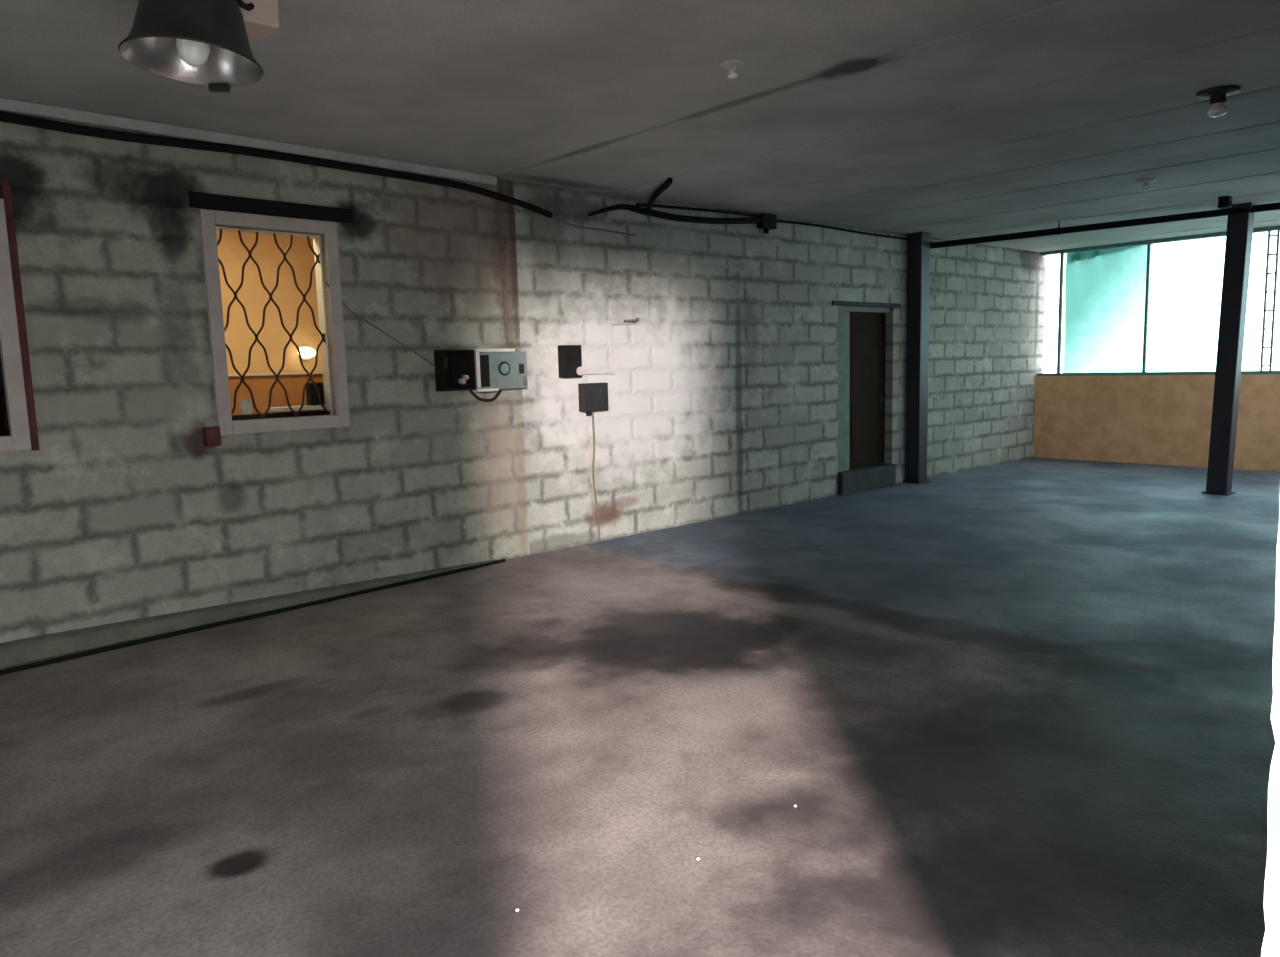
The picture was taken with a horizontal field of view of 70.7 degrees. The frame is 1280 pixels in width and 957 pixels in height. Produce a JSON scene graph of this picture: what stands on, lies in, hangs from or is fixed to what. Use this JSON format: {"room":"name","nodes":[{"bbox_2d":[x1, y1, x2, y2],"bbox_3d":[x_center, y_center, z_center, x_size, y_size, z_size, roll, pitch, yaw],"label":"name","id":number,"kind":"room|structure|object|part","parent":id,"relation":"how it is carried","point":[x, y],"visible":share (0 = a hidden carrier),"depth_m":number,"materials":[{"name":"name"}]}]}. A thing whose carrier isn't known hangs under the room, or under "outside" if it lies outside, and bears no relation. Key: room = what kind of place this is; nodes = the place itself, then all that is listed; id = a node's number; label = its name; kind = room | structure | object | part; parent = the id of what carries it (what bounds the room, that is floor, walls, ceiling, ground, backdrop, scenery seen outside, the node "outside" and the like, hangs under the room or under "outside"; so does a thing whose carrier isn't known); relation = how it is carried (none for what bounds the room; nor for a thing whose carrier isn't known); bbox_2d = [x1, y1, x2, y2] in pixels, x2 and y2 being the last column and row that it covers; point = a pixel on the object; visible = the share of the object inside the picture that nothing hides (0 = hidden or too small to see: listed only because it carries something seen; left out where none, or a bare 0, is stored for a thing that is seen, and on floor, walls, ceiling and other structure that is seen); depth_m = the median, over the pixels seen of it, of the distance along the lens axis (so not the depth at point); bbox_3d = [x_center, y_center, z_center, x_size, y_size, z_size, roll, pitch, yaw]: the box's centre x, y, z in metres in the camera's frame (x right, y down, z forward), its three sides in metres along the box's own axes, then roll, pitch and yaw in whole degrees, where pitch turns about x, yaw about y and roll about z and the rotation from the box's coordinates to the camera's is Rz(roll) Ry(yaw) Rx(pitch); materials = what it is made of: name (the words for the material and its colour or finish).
{"room":"empty warehouse","nodes":[
{"label":"empty warehouse","id":0,"kind":"room"},
{"bbox_2d":[0,230,321,434],"bbox_3d":[-3.587,-0.868,6.232,1.609,2.350,4.900,5,10,44],"label":"wall","id":1,"kind":"structure","parent":0,"point":[239,338],"depth_m":7.74,"materials":[{"name":"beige paint"}]},
{"bbox_2d":[298,346,315,359],"bbox_3d":[-2.939,-1.109,7.953,0.104,0.120,0.165,5,10,44],"label":"wall lamp","id":2,"kind":"object","parent":1,"relation":"attached to","point":[307,352],"visible":0.88,"depth_m":7.93,"materials":[{"name":"white paint"}]},
{"bbox_2d":[0,111,529,642],"bbox_3d":[-4.370,-0.370,4.203,0.142,3.116,9.620,5,10,44],"label":"wall","id":3,"kind":"structure","parent":0,"point":[122,511],"depth_m":5.76,"materials":[{"name":"white brick"}]},
{"bbox_2d":[0,177,39,451],"bbox_3d":[-3.754,-0.852,4.709,0.080,1.490,0.910,5,10,44],"label":"window","id":4,"kind":"structure","parent":3,"relation":"in","point":[14,353],"depth_m":4.98,"materials":[{"name":"white paint"}]},
{"bbox_2d":[203,427,220,446],"bbox_3d":[-2.735,-0.268,5.766,0.060,0.120,0.092,5,10,44],"label":"box","id":5,"kind":"object","parent":3,"relation":"attached to","point":[212,435],"visible":1,"depth_m":5.74,"materials":[{"name":"red metal"}]},
{"bbox_2d":[0,559,496,669],"bbox_3d":[-3.127,0.932,5.460,0.086,0.149,5.650,5,10,44],"label":"baseboard","id":6,"kind":"structure","parent":3,"relation":"attached to","point":[20,652],"depth_m":5.57,"materials":[{"name":"grey concrete"}]},
{"bbox_2d":[0,98,496,184],"bbox_3d":[-4.213,-1.897,4.082,0.048,0.064,8.800,5,10,44],"label":"trim","id":7,"kind":"structure","parent":3,"relation":"attached to","point":[6,105],"depth_m":5.66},
{"bbox_2d":[188,191,352,222],"bbox_3d":[-2.409,-1.788,5.973,0.036,0.093,1.090,5,10,44],"label":"trim","id":8,"kind":"structure","parent":3,"relation":"attached to","point":[196,199],"depth_m":5.92,"materials":[{"name":"black metal"}]},
{"bbox_2d":[199,209,349,435],"bbox_3d":[-2.466,-1.032,6.095,0.172,1.420,0.910,5,10,44],"label":"window","id":9,"kind":"structure","parent":3,"relation":"in","point":[209,219],"depth_m":6.08,"materials":[{"name":"white paint"}]},
{"bbox_2d":[217,229,329,418],"bbox_3d":[-2.475,-1.033,6.105,0.015,1.246,0.731,5,10,44],"label":"grille","id":10,"kind":"object","parent":9,"relation":"attached to","point":[324,323],"depth_m":6.16,"materials":[{"name":"brown metal"}]},
{"bbox_3d":[-2.436,-1.030,6.066,0.006,1.246,0.736,5,10,44],"label":"glass pane","id":11,"kind":"part","parent":9,"relation":"part of","materials":[{"name":"white"}]},
{"bbox_2d":[232,410,326,420],"bbox_3d":[-2.503,-0.439,6.250,0.100,0.034,0.660,5,10,44],"label":"plank","id":12,"kind":"object","parent":9,"relation":"on","point":[312,412],"visible":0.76,"depth_m":6.20,"materials":[{"name":"black wood"}]},
{"bbox_2d":[239,399,252,414],"bbox_3d":[-2.658,-0.482,6.085,0.086,0.100,0.086,-2,7,0],"label":"cup","id":13,"kind":"object","parent":12,"relation":"on","point":[246,408],"visible":0.98,"depth_m":6.05,"materials":[{"name":"white ceramic"}]},
{"bbox_2d":[265,405,322,411],"bbox_3d":[-2.417,-0.492,6.327,0.110,0.027,0.380,5,10,44],"label":"shelf board","id":14,"kind":"object","parent":12,"relation":"on","point":[308,407],"visible":0.84,"depth_m":6.27,"materials":[{"name":"white paint"}]},
{"bbox_2d":[305,382,324,404],"bbox_3d":[-2.315,-0.603,6.429,0.080,0.160,0.100,5,10,44],"label":"box","id":15,"kind":"object","parent":14,"relation":"on","point":[312,397],"visible":0.89,"depth_m":6.39,"materials":[{"name":"black"}]},
{"bbox_2d":[0,111,552,217],"bbox_3d":[-2.947,-1.953,5.345,0.082,0.204,6.366,5,10,44],"label":"cable","id":16,"kind":"object","parent":3,"relation":"attached to","point":[7,117],"visible":1,"depth_m":5.75,"materials":[{"name":"black rubber"}]},
{"bbox_2d":[326,282,435,367],"bbox_3d":[-1.876,-1.107,6.596,0.019,0.607,0.857,5,10,44],"label":"cable","id":17,"kind":"object","parent":3,"relation":"attached to","point":[326,282],"visible":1,"depth_m":6.61,"materials":[{"name":"black rubber"}]},
{"bbox_2d":[434,349,475,390],"bbox_3d":[-1.439,-0.843,7.019,0.110,0.315,0.300,5,10,44],"label":"box","id":18,"kind":"object","parent":3,"relation":"attached to","point":[455,369],"visible":1,"depth_m":7.04,"materials":[{"name":"black metal"}]},
{"bbox_2d":[472,348,527,391],"bbox_3d":[-1.139,-0.882,7.315,0.125,0.337,0.515,5,10,44],"label":"meter box","id":19,"kind":"object","parent":3,"relation":"attached to","point":[495,369],"visible":0.96,"depth_m":7.26,"materials":[{"name":"grey metal"}]},
{"bbox_3d":[-1.231,-0.854,7.163,0.008,0.250,0.085,5,10,44],"label":"dark panel","id":20,"kind":"part","parent":19,"relation":"part of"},
{"bbox_2d":[469,389,501,401],"bbox_3d":[-1.235,-0.671,7.267,0.046,0.105,0.316,5,10,44],"label":"cable","id":21,"kind":"object","parent":19,"relation":"attached to","point":[500,390],"visible":0.98,"depth_m":7.25,"materials":[{"name":"black rubber"}]},
{"bbox_3d":[-1.093,-0.889,7.293,0.008,0.080,0.080,5,10,44],"label":"dial glass","id":22,"kind":"part","parent":19,"relation":"part of","materials":[{"name":"glass"}]},
{"bbox_3d":[-0.973,-0.903,7.413,0.025,0.080,0.040,5,10,44],"label":"knob","id":23,"kind":"part","parent":19,"relation":"part of","materials":[{"name":"grey ceramic"}]},
{"bbox_3d":[-0.951,-0.808,7.459,0.006,0.080,0.035,5,10,44],"label":"seal plate","id":24,"kind":"part","parent":19,"relation":"part of","materials":[{"name":"plastic"}]},
{"bbox_2d":[497,192,509,347],"bbox_3d":[-1.108,-1.684,7.325,0.042,1.241,0.032,-2,7,0],"label":"conduit","id":25,"kind":"object","parent":3,"relation":"attached to","point":[499,201],"visible":0.97,"depth_m":7.32,"materials":[{"name":"metal"}]},
{"bbox_2d":[228,372,324,414],"bbox_3d":[-2.883,-0.410,7.794,0.460,1.010,1.740,5,10,44],"label":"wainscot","id":26,"kind":"object","parent":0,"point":[260,384],"visible":0.08,"depth_m":7.34,"materials":[{"name":"brown wood"}]},
{"bbox_3d":[-2.449,-0.433,7.957,0.015,0.930,0.800,5,10,44],"label":"door","id":27,"kind":"part","parent":26,"relation":"part of","materials":[{"name":"brown wood"}]},
{"bbox_2d":[0,457,1279,956],"bbox_3d":[0.939,0.948,6.041,18.967,0.250,7.502,-8,10,-41],"label":"floor","id":28,"kind":"structure","parent":0,"point":[1019,708],"depth_m":3.78,"materials":[{"name":"concrete"}]},
{"bbox_2d":[0,559,505,674],"bbox_3d":[-2.724,0.938,5.806,0.048,0.032,4.701,5,10,43],"label":"cable","id":29,"kind":"object","parent":28,"relation":"on","point":[126,644],"visible":1,"depth_m":5.84,"materials":[{"name":"black rubber"}]},
{"bbox_2d":[903,232,932,483],"bbox_3d":[3.508,-1.499,11.406,0.260,3.115,0.260,-8,10,-41],"label":"steel column","id":30,"kind":"structure","parent":28,"relation":"on","point":[918,248],"depth_m":11.33,"materials":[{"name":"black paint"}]},
{"bbox_3d":[3.550,0.038,11.601,0.260,0.016,0.260,-8,10,-41],"label":"plate","id":31,"kind":"part","parent":30,"relation":"part of","materials":[{"name":"blue paint"}]},
{"bbox_3d":[3.466,-3.034,11.212,0.240,0.019,0.240,-8,10,-41],"label":"cap plate","id":32,"kind":"part","parent":30,"relation":"part of","materials":[{"name":"blue paint"}]},
{"bbox_2d":[1202,202,1256,494],"bbox_3d":[6.445,-1.382,9.856,0.260,3.115,0.260,-6,10,-41],"label":"steel column","id":33,"kind":"structure","parent":28,"relation":"on","point":[1239,233],"depth_m":9.79,"materials":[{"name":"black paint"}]},
{"bbox_3d":[6.446,0.155,10.051,0.260,0.016,0.260,-6,10,-41],"label":"plate","id":34,"kind":"part","parent":33,"relation":"part of","materials":[{"name":"blue paint"}]},
{"bbox_3d":[6.445,-2.898,9.664,0.240,0.059,0.240,-6,10,-41],"label":"cap plate","id":35,"kind":"part","parent":33,"relation":"part of","materials":[{"name":"black paint"}]},
{"bbox_2d":[0,0,1279,251],"bbox_3d":[0.846,-2.415,5.615,18.967,0.300,7.502,-8,10,-41],"label":"ceiling","id":36,"kind":"structure","parent":0,"point":[946,119],"depth_m":5.15,"materials":[{"name":"grey concrete"}]},
{"bbox_2d":[118,0,263,92],"bbox_3d":[-1.489,-1.602,2.967,0.432,0.519,0.431,3,9,32],"label":"ceiling lamp","id":37,"kind":"object","parent":36,"relation":"hanging from","point":[200,42],"visible":1,"depth_m":2.96,"materials":[{"name":"metal"}]},
{"bbox_3d":[-1.480,-1.502,2.986,0.102,0.258,0.102,1,4,0],"label":"bulb","id":38,"kind":"part","parent":37,"relation":"part of","materials":[{"name":"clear glass"}]},
{"bbox_2d":[236,0,278,38],"bbox_3d":[-1.525,-1.873,3.547,0.208,0.135,0.440,-6,8,-29],"label":"ceiling box","id":39,"kind":"object","parent":36,"relation":"attached to","point":[261,17],"visible":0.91,"depth_m":3.61,"materials":[{"name":"beige plastic"}]},
{"bbox_2d":[646,177,672,210],"bbox_3d":[0.151,-2.460,7.823,0.076,0.155,0.768,-3,7,-13],"label":"cable","id":40,"kind":"object","parent":36,"relation":"attached to","point":[668,182],"visible":1,"depth_m":7.72,"materials":[{"name":"black rubber"}]},
{"bbox_2d":[721,59,743,79],"bbox_3d":[0.474,-2.089,4.626,0.120,0.077,0.120,-8,10,-41],"label":"ceiling fitting","id":41,"kind":"object","parent":36,"relation":"attached to","point":[731,65],"visible":1,"depth_m":4.61,"materials":[{"name":"white paint"}]},
{"bbox_2d":[728,65,736,71],"bbox_3d":[0.474,-2.101,4.624,0.046,0.025,0.046,-8,10,-41],"label":"socket","id":42,"kind":"object","parent":41,"relation":"attached to","point":[731,68],"depth_m":4.61,"materials":[{"name":"white paint"}]},
{"bbox_3d":[0.475,-2.071,4.628,0.055,0.041,0.055,-8,10,-41],"label":"bulb","id":43,"kind":"part","parent":41,"relation":"part of","materials":[{"name":"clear glass"}]},
{"bbox_2d":[930,202,1279,248],"bbox_3d":[5.438,-2.870,10.164,4.379,0.189,0.090,3,8,31],"label":"pipe","id":44,"kind":"object","parent":36,"relation":"hanging from","point":[1271,206],"visible":0.89,"depth_m":10.21,"materials":[{"name":"black metal"}]},
{"bbox_2d":[1137,179,1155,190],"bbox_3d":[4.553,-2.632,8.109,0.150,0.097,0.150,-8,10,-41],"label":"ceiling fitting","id":45,"kind":"object","parent":36,"relation":"attached to","point":[1146,182],"visible":1,"depth_m":8.08,"materials":[{"name":"white paint"}]},
{"bbox_3d":[4.553,-2.610,8.112,0.069,0.052,0.069,-8,10,-41],"label":"bulb","id":46,"kind":"part","parent":45,"relation":"part of","materials":[{"name":"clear glass"}]},
{"bbox_2d":[1196,85,1240,116],"bbox_3d":[3.432,-2.227,5.359,0.230,0.148,0.230,-8,10,-41],"label":"ceiling fitting","id":47,"kind":"object","parent":36,"relation":"attached to","point":[1217,95],"visible":1,"depth_m":5.32,"materials":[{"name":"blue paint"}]},
{"bbox_3d":[3.433,-2.193,5.364,0.106,0.079,0.106,-8,10,-41],"label":"bulb","id":48,"kind":"part","parent":47,"relation":"part of","materials":[{"name":"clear glass"}]},
{"bbox_2d":[1209,94,1226,104],"bbox_3d":[3.432,-2.250,5.356,0.087,0.047,0.087,-8,10,-41],"label":"socket","id":49,"kind":"object","parent":47,"relation":"attached to","point":[1215,99],"depth_m":5.33,"materials":[{"name":"black paint"}]},
{"bbox_2d":[1218,196,1231,208],"bbox_3d":[5.914,-2.790,9.110,0.100,0.110,0.110,-8,10,-41],"label":"junction box","id":50,"kind":"object","parent":36,"relation":"attached to","point":[1224,202],"visible":1,"depth_m":9.08,"materials":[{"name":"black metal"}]},
{"bbox_2d":[513,180,1045,554],"bbox_3d":[2.549,-1.403,10.856,9.727,3.116,0.241,-8,10,-41],"label":"wall","id":51,"kind":"structure","parent":0,"point":[723,390],"depth_m":9.21,"materials":[{"name":"white brick"}]},
{"bbox_2d":[558,345,583,377],"bbox_3d":[-0.595,-1.017,7.835,0.218,0.280,0.100,-8,10,-41],"label":"switch box","id":52,"kind":"object","parent":51,"relation":"attached to","point":[569,356],"visible":1,"depth_m":7.80,"materials":[{"name":"black plastic"}]},
{"bbox_3d":[-0.587,-1.057,7.791,0.030,0.070,0.030,-8,10,-41],"label":"lever","id":53,"kind":"part","parent":52,"relation":"part of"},
{"bbox_2d":[576,367,583,374],"bbox_3d":[-0.521,-0.938,7.872,0.076,0.076,0.015,-8,10,-41],"label":"socket","id":54,"kind":"object","parent":52,"relation":"attached to","point":[579,370],"depth_m":7.86,"materials":[{"name":"beige plastic"}]},
{"bbox_2d":[578,383,608,540],"bbox_3d":[-0.395,-0.135,8.112,0.280,1.440,0.090,-8,10,-41],"label":"cable box","id":55,"kind":"object","parent":51,"relation":"attached to","point":[593,397],"visible":1,"depth_m":8.01,"materials":[{"name":"grey metal"}]},
{"bbox_3d":[-0.384,-0.722,8.008,0.240,0.210,0.010,-8,10,-41],"label":"lid","id":56,"kind":"part","parent":55,"relation":"part of","materials":[{"name":"grey metal"}]},
{"bbox_2d":[552,216,634,235],"bbox_3d":[-0.397,-2.220,7.936,0.942,0.106,0.020,-8,10,-42],"label":"cable","id":57,"kind":"object","parent":51,"relation":"attached to","point":[552,216],"visible":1,"depth_m":7.92,"materials":[{"name":"black rubber"}]},
{"bbox_2d":[583,323,636,374],"bbox_3d":[-0.283,-1.167,8.141,0.680,0.471,0.014,-8,10,-41],"label":"conduit","id":58,"kind":"object","parent":51,"relation":"attached to","point":[613,373],"visible":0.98,"depth_m":8.16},
{"bbox_2d":[624,318,638,322],"bbox_3d":[-0.085,-1.454,8.277,0.174,0.042,0.060,-8,10,-41],"label":"wall hook","id":59,"kind":"object","parent":51,"relation":"attached to","point":[636,319],"visible":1,"depth_m":8.27,"materials":[{"name":"grey metal"}]},
{"bbox_2d":[588,204,761,223],"bbox_3d":[0.406,-2.489,8.572,2.257,0.182,0.084,-8,10,-41],"label":"cable","id":60,"kind":"object","parent":51,"relation":"attached to","point":[674,217],"visible":1,"depth_m":8.50,"materials":[{"name":"black rubber"}]},
{"bbox_2d":[636,203,759,216],"bbox_3d":[0.603,-2.598,8.750,1.701,0.069,0.042,-8,10,-42],"label":"cable","id":61,"kind":"object","parent":51,"relation":"attached to","point":[637,204],"visible":0.94,"depth_m":8.69,"materials":[{"name":"black rubber"}]},
{"bbox_2d":[757,213,776,233],"bbox_3d":[1.322,-2.652,9.401,0.220,0.195,0.090,-8,10,-41],"label":"junction box","id":62,"kind":"object","parent":51,"relation":"attached to","point":[769,221],"visible":0.98,"depth_m":9.36,"materials":[{"name":"black plastic"}]},
{"bbox_2d":[777,220,932,242],"bbox_3d":[2.554,-2.873,10.508,3.180,0.050,0.028,-8,10,-41],"label":"cable","id":63,"kind":"object","parent":51,"relation":"attached to","point":[780,221],"visible":0.88,"depth_m":10.28,"materials":[{"name":"black rubber"}]},
{"bbox_2d":[832,301,900,494],"bbox_3d":[2.688,-0.988,10.957,1.380,2.260,0.260,-8,10,-41],"label":"door","id":64,"kind":"structure","parent":51,"relation":"in","point":[861,330],"depth_m":10.98,"materials":[{"name":"brown paint"}]},
{"bbox_3d":[2.659,-0.967,10.993,1.140,2.210,0.170,-8,10,-41],"label":"frame","id":65,"kind":"part","parent":64,"relation":"part of","materials":[{"name":"grey metal"}]},
{"bbox_3d":[3.000,-0.954,11.255,0.130,0.160,0.059,-8,10,-41],"label":"handle","id":66,"kind":"part","parent":64,"relation":"part of","materials":[{"name":"grey metal"}]},
{"bbox_2d":[1034,374,1279,471],"bbox_3d":[8.288,-0.724,11.680,0.240,1.250,6.302,-8,10,-41],"label":"wall","id":67,"kind":"structure","parent":0,"point":[1142,419],"depth_m":12.73,"materials":[{"name":"paint"}]},
{"bbox_2d":[1036,226,1279,375],"bbox_3d":[8.136,-2.273,11.546,0.120,1.865,6.062,-8,10,-41],"label":"window","id":68,"kind":"structure","parent":67,"relation":"in","point":[1148,243],"depth_m":12.56,"materials":[{"name":"metal"}]},
{"bbox_2d":[1063,245,1146,372],"bbox_3d":[6.799,-2.441,13.175,0.096,1.800,1.160,-8,10,-41],"label":"window pane","id":69,"kind":"object","parent":68,"relation":"hanging from","point":[1105,289],"visible":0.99,"depth_m":13.18,"materials":[{"name":"teal glass"}]},
{"bbox_3d":[3.316,-0.446,3.139,18.487,3.116,0.240,-8,10,-41],"label":"wall","id":70,"kind":"structure","parent":0,"visible":0},
{"bbox_2d":[1261,511,1279,956],"bbox_3d":[0.885,0.056,1.036,0.094,2.780,0.292,-8,10,-41],"label":"trim","id":71,"kind":"structure","parent":70,"relation":"attached to","point":[1270,947],"depth_m":1.13,"materials":[{"name":"white paint"}]}
]}

